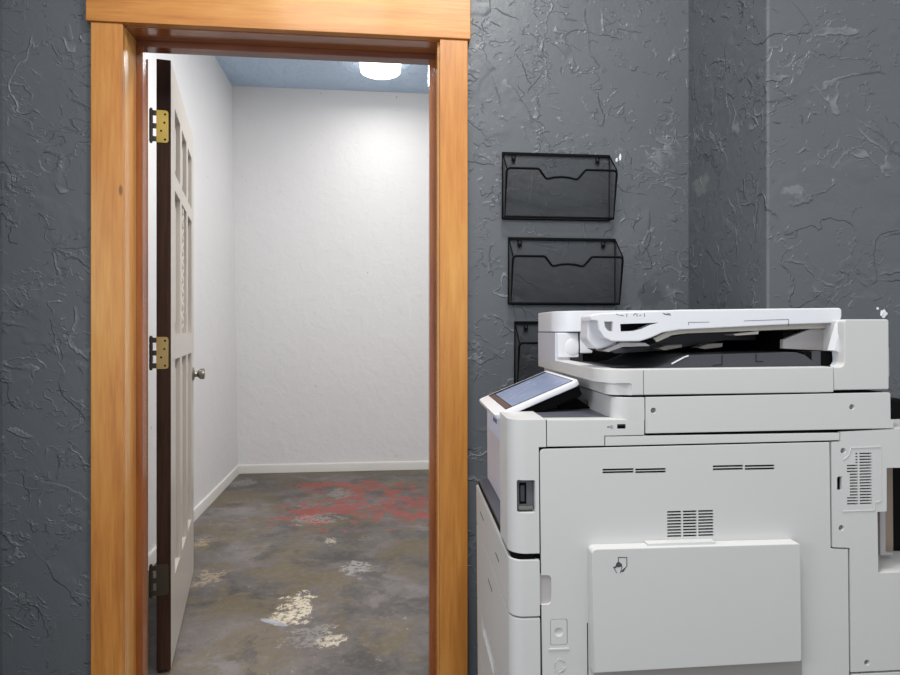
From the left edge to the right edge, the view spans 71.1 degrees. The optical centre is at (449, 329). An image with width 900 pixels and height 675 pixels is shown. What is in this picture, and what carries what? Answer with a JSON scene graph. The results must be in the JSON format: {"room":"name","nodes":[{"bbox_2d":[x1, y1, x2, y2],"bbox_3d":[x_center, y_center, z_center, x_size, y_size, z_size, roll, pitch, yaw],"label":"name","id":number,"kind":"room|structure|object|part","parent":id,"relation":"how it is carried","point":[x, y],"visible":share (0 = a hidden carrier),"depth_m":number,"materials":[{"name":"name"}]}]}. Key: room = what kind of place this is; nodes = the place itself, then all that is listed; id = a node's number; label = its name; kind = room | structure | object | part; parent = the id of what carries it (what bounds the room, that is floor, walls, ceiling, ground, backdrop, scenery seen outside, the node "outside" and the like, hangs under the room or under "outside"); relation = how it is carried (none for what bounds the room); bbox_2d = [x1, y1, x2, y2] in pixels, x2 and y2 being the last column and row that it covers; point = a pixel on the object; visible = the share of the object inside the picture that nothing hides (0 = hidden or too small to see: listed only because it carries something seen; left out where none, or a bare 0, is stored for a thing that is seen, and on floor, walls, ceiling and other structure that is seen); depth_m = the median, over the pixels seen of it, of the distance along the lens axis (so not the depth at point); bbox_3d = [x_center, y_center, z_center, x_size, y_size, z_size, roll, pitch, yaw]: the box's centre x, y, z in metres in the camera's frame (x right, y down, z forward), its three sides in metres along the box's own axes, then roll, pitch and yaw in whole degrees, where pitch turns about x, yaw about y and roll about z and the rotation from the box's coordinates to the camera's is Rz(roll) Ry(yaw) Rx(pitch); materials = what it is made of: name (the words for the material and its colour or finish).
{"room":"copy room","nodes":[
{"label":"copy room","id":0,"kind":"room"},
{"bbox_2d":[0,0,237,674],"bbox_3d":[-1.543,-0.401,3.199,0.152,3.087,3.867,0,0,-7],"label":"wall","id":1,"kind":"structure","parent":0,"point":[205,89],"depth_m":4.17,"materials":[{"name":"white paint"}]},
{"bbox_2d":[148,465,238,570],"bbox_3d":[-1.502,1.110,3.504,0.016,0.066,3.034,0,0,-7],"label":"baseboard","id":2,"kind":"structure","parent":1,"relation":"attached to","point":[206,502],"depth_m":4.13,"materials":[{"name":"white wood"}]},
{"bbox_2d":[148,469,427,674],"bbox_3d":[0.009,1.193,1.828,4.800,0.100,6.914,0,0,-6],"label":"floor","id":3,"kind":"structure","parent":0,"point":[295,573],"depth_m":2.86,"materials":[{"name":"concrete"}]},
{"bbox_2d":[476,308,899,674],"bbox_3d":[0.517,0.547,1.435,0.885,1.199,0.588,0,0,-4],"label":"printer","id":4,"kind":"object","parent":3,"relation":"on","point":[702,491],"visible":1,"depth_m":1.17,"materials":[{"name":"white plastic"}]},
{"bbox_3d":[0.120,0.787,1.422,0.054,0.124,0.562,0,0,-4],"label":"cassette drawer","id":5,"kind":"part","parent":4,"relation":"part of","materials":[{"name":"white plastic"}]},
{"bbox_3d":[0.098,0.753,1.485,0.012,0.012,0.190,0,0,-4],"label":"drawer handle","id":6,"kind":"part","parent":4,"relation":"part of","materials":[{"name":"white plastic"}]},
{"bbox_3d":[0.126,0.301,1.481,0.022,0.196,0.438,0,0,-4],"label":"panel","id":7,"kind":"part","parent":4,"relation":"part of","materials":[{"name":"white plastic"}]},
{"bbox_3d":[0.117,0.469,1.422,0.054,0.103,0.562,0,0,-4],"label":"cassette drawer","id":8,"kind":"part","parent":4,"relation":"part of","materials":[{"name":"white plastic"}]},
{"bbox_3d":[0.118,0.623,1.422,0.054,0.199,0.562,0,0,-4],"label":"cassette drawer","id":9,"kind":"part","parent":4,"relation":"part of","materials":[{"name":"white plastic"}]},
{"bbox_3d":[0.171,0.131,1.403,0.149,0.002,0.269,-23,1,-4],"label":"screen glass","id":10,"kind":"part","parent":4,"relation":"part of","materials":[{"name":"glass"}]},
{"bbox_3d":[0.264,0.041,1.615,0.036,0.069,0.197,0,0,-4],"label":"feeder post","id":11,"kind":"part","parent":4,"relation":"part of","materials":[{"name":"white plastic"}]},
{"bbox_3d":[0.216,0.181,1.427,0.243,0.032,0.545,0,0,-4],"label":"plate","id":12,"kind":"part","parent":4,"relation":"part of","materials":[{"name":"plastic"}]},
{"bbox_3d":[0.244,0.149,1.399,0.160,0.030,0.160,0,0,-4],"label":"panel arm","id":13,"kind":"part","parent":4,"relation":"part of","materials":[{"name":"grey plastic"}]},
{"bbox_3d":[0.254,0.147,1.400,0.070,0.034,0.180,0,0,-4],"label":"panel arm","id":14,"kind":"part","parent":4,"relation":"part of","materials":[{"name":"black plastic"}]},
{"bbox_3d":[0.324,0.031,1.548,0.030,0.049,0.075,0,0,-4],"label":"post","id":15,"kind":"part","parent":4,"relation":"part of","materials":[{"name":"white plastic"}]},
{"bbox_3d":[0.266,0.187,1.165,0.181,0.049,0.030,0,0,-4],"label":"panel","id":16,"kind":"part","parent":4,"relation":"part of","materials":[{"name":"white plastic"}]},
{"bbox_3d":[0.505,-0.022,1.621,0.518,0.050,0.217,0,0,-4],"label":"feeder lid","id":17,"kind":"part","parent":4,"relation":"part of","materials":[{"name":"white plastic"}]},
{"bbox_3d":[0.479,0.095,1.446,0.442,0.047,0.562,0,0,-4],"label":"feeder frame","id":18,"kind":"part","parent":4,"relation":"part of","materials":[{"name":"white plastic"}]},
{"bbox_3d":[0.457,0.456,1.165,0.585,0.488,0.004,0,0,-4],"label":"door","id":19,"kind":"part","parent":4,"relation":"part of","materials":[{"name":"white plastic"}]},
{"bbox_2d":[588,539,800,672],"bbox_3d":[0.447,0.501,1.149,0.390,0.223,0.026,0,0,-4],"label":"tray","id":20,"kind":"object","parent":4,"relation":"on","point":[654,604],"depth_m":1.14,"materials":[{"name":"white plastic"}]},
{"bbox_2d":[580,308,840,352],"bbox_3d":[0.502,0.003,1.360,0.500,0.093,0.316,0,0,-6],"label":"document tray","id":21,"kind":"object","parent":4,"relation":"on","point":[785,330],"depth_m":1.23,"materials":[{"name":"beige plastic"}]},
{"bbox_3d":[0.705,0.060,1.216,0.017,0.037,0.006,0,0,-4],"label":"bed post","id":22,"kind":"part","parent":4,"relation":"part of","materials":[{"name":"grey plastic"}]},
{"bbox_3d":[0.813,0.413,1.193,0.195,0.457,0.013,0,0,-4],"label":"panel","id":23,"kind":"part","parent":4,"relation":"part of","materials":[{"name":"white plastic"}]},
{"bbox_3d":[0.831,0.842,1.194,0.152,0.391,0.014,0,0,-4],"label":"panel","id":24,"kind":"part","parent":4,"relation":"part of","materials":[{"name":"white plastic"}]},
{"bbox_3d":[0.858,0.352,1.257,0.012,0.190,0.015,0,0,-4],"label":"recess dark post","id":25,"kind":"part","parent":4,"relation":"part of","materials":[{"name":"grey plastic"}]},
{"bbox_2d":[215,56,427,93],"bbox_3d":[-0.316,-1.994,3.687,2.658,0.100,3.150,0,0,-6],"label":"ceiling","id":26,"kind":"structure","parent":0,"point":[240,71],"depth_m":4.83,"materials":[{"name":"paint"}]},
{"bbox_2d":[359,62,401,79],"bbox_3d":[-0.502,-1.899,4.549,0.320,0.090,0.320,0,0,-6],"label":"ceiling light","id":27,"kind":"object","parent":26,"relation":"attached to","point":[380,71],"visible":0.67,"depth_m":4.51,"materials":[{"name":"white glass"}]},
{"bbox_2d":[232,86,427,464],"bbox_3d":[-0.475,-0.401,5.203,2.658,3.087,0.100,0,0,-6],"label":"wall","id":28,"kind":"structure","parent":0,"point":[331,186],"depth_m":5.10,"materials":[{"name":"white paint"}]},
{"bbox_2d":[239,461,427,473],"bbox_3d":[-0.469,1.110,5.146,2.458,0.066,0.016,0,0,-6],"label":"baseboard","id":29,"kind":"structure","parent":28,"relation":"attached to","point":[402,465],"depth_m":5.09,"materials":[{"name":"white wood"}]},
{"bbox_2d":[2,0,688,674],"bbox_3d":[-0.139,-0.401,2.039,2.750,3.087,0.165,0,0,-6],"label":"wall","id":30,"kind":"structure","parent":0,"point":[595,77],"depth_m":1.98,"materials":[{"name":"paint"}]},
{"bbox_2d":[149,59,204,670],"bbox_3d":[-1.072,0.116,2.526,0.101,2.030,0.914,0,0,-16],"label":"door","id":31,"kind":"structure","parent":30,"relation":"in","point":[176,373],"depth_m":2.17,"materials":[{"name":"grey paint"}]},
{"bbox_3d":[-1.089,0.116,2.525,0.044,2.030,0.905,0,0,-18],"label":"panel","id":32,"kind":"part","parent":31,"relation":"part of","materials":[{"name":"grey paint"}]},
{"bbox_3d":[-1.161,0.203,2.913,0.054,0.062,0.062,0,0,-18],"label":"knob","id":33,"kind":"part","parent":31,"relation":"part of","materials":[{"name":"silver metal"}]},
{"bbox_2d":[86,0,470,674],"bbox_3d":[-0.509,0.046,1.992,1.130,2.194,0.203,0,0,-6],"label":"door frame","id":34,"kind":"structure","parent":30,"relation":"attached to","point":[436,34],"depth_m":1.94,"materials":[{"name":"brown wood"}]},
{"bbox_3d":[-1.007,0.121,1.855,0.089,2.044,0.020,0,0,-6],"label":"casing","id":35,"kind":"part","parent":34,"relation":"part of","materials":[{"name":"brown wood"}]},
{"bbox_3d":[-0.499,-0.976,1.905,1.130,0.150,0.027,0,0,-6],"label":"head casing","id":36,"kind":"part","parent":34,"relation":"part of","materials":[{"name":"brown wood"}]},
{"bbox_3d":[0.011,0.121,1.962,0.087,2.044,0.020,0,0,-6],"label":"casing","id":37,"kind":"part","parent":34,"relation":"part of","materials":[{"name":"brown wood"}]},
{"bbox_2d":[514,321,582,383],"bbox_3d":[0.381,0.079,1.972,0.354,0.214,0.075,0,0,-6],"label":"pocket","id":38,"kind":"object","parent":30,"relation":"attached to","point":[528,343],"visible":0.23,"depth_m":1.99,"materials":[{"name":"black metal"}]},
{"bbox_3d":[0.208,0.079,1.955,0.001,0.208,0.069,0,0,-6],"label":"panel","id":39,"kind":"part","parent":38,"relation":"part of","materials":[{"name":"black metal"}]},
{"bbox_3d":[0.380,0.079,1.973,0.352,0.214,0.072,0,0,-6],"label":"wire frame","id":40,"kind":"part","parent":38,"relation":"part of","materials":[{"name":"black metal"}]},
{"bbox_3d":[0.383,0.111,1.953,0.347,0.143,0.029,0,0,-6],"label":"panel","id":41,"kind":"part","parent":38,"relation":"part of","materials":[{"name":"black metal"}]},
{"bbox_2d":[502,152,617,220],"bbox_3d":[0.342,-0.454,1.968,0.354,0.214,0.075,0,0,-6],"label":"wall file holder","id":42,"kind":"object","parent":30,"relation":"attached to","point":[505,217],"visible":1,"depth_m":1.99,"materials":[{"name":"black metal"}]},
{"bbox_3d":[0.170,-0.455,1.951,0.001,0.208,0.069,0,0,-6],"label":"panel","id":43,"kind":"part","parent":42,"relation":"part of","materials":[{"name":"black metal"}]},
{"bbox_3d":[0.344,-0.422,1.949,0.347,0.143,0.029,0,0,-6],"label":"panel","id":44,"kind":"part","parent":42,"relation":"part of","materials":[{"name":"black metal"}]},
{"bbox_3d":[0.514,-0.455,1.987,0.001,0.208,0.069,0,0,-6],"label":"panel","id":45,"kind":"part","parent":42,"relation":"part of","materials":[{"name":"black metal"}]},
{"bbox_2d":[508,237,623,304],"bbox_3d":[0.361,-0.186,1.970,0.354,0.214,0.075,0,0,-6],"label":"wall file holder","id":46,"kind":"object","parent":30,"relation":"attached to","point":[519,239],"visible":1,"depth_m":1.99,"materials":[{"name":"black metal"}]},
{"bbox_3d":[0.189,-0.187,1.953,0.001,0.208,0.069,0,0,-6],"label":"panel","id":47,"kind":"part","parent":46,"relation":"part of","materials":[{"name":"black metal"}]},
{"bbox_3d":[0.363,-0.154,1.951,0.347,0.143,0.029,0,0,-6],"label":"panel","id":48,"kind":"part","parent":46,"relation":"part of","materials":[{"name":"black metal"}]},
{"bbox_3d":[0.533,-0.187,1.989,0.001,0.208,0.069,0,0,-6],"label":"panel","id":49,"kind":"part","parent":46,"relation":"part of","materials":[{"name":"black metal"}]},
{"bbox_2d":[689,0,899,397],"bbox_3d":[1.501,-0.401,1.917,1.413,3.087,0.420,0,0,-6],"label":"wall","id":50,"kind":"structure","parent":0,"point":[794,105],"depth_m":1.66,"materials":[{"name":"paint"}]}
]}

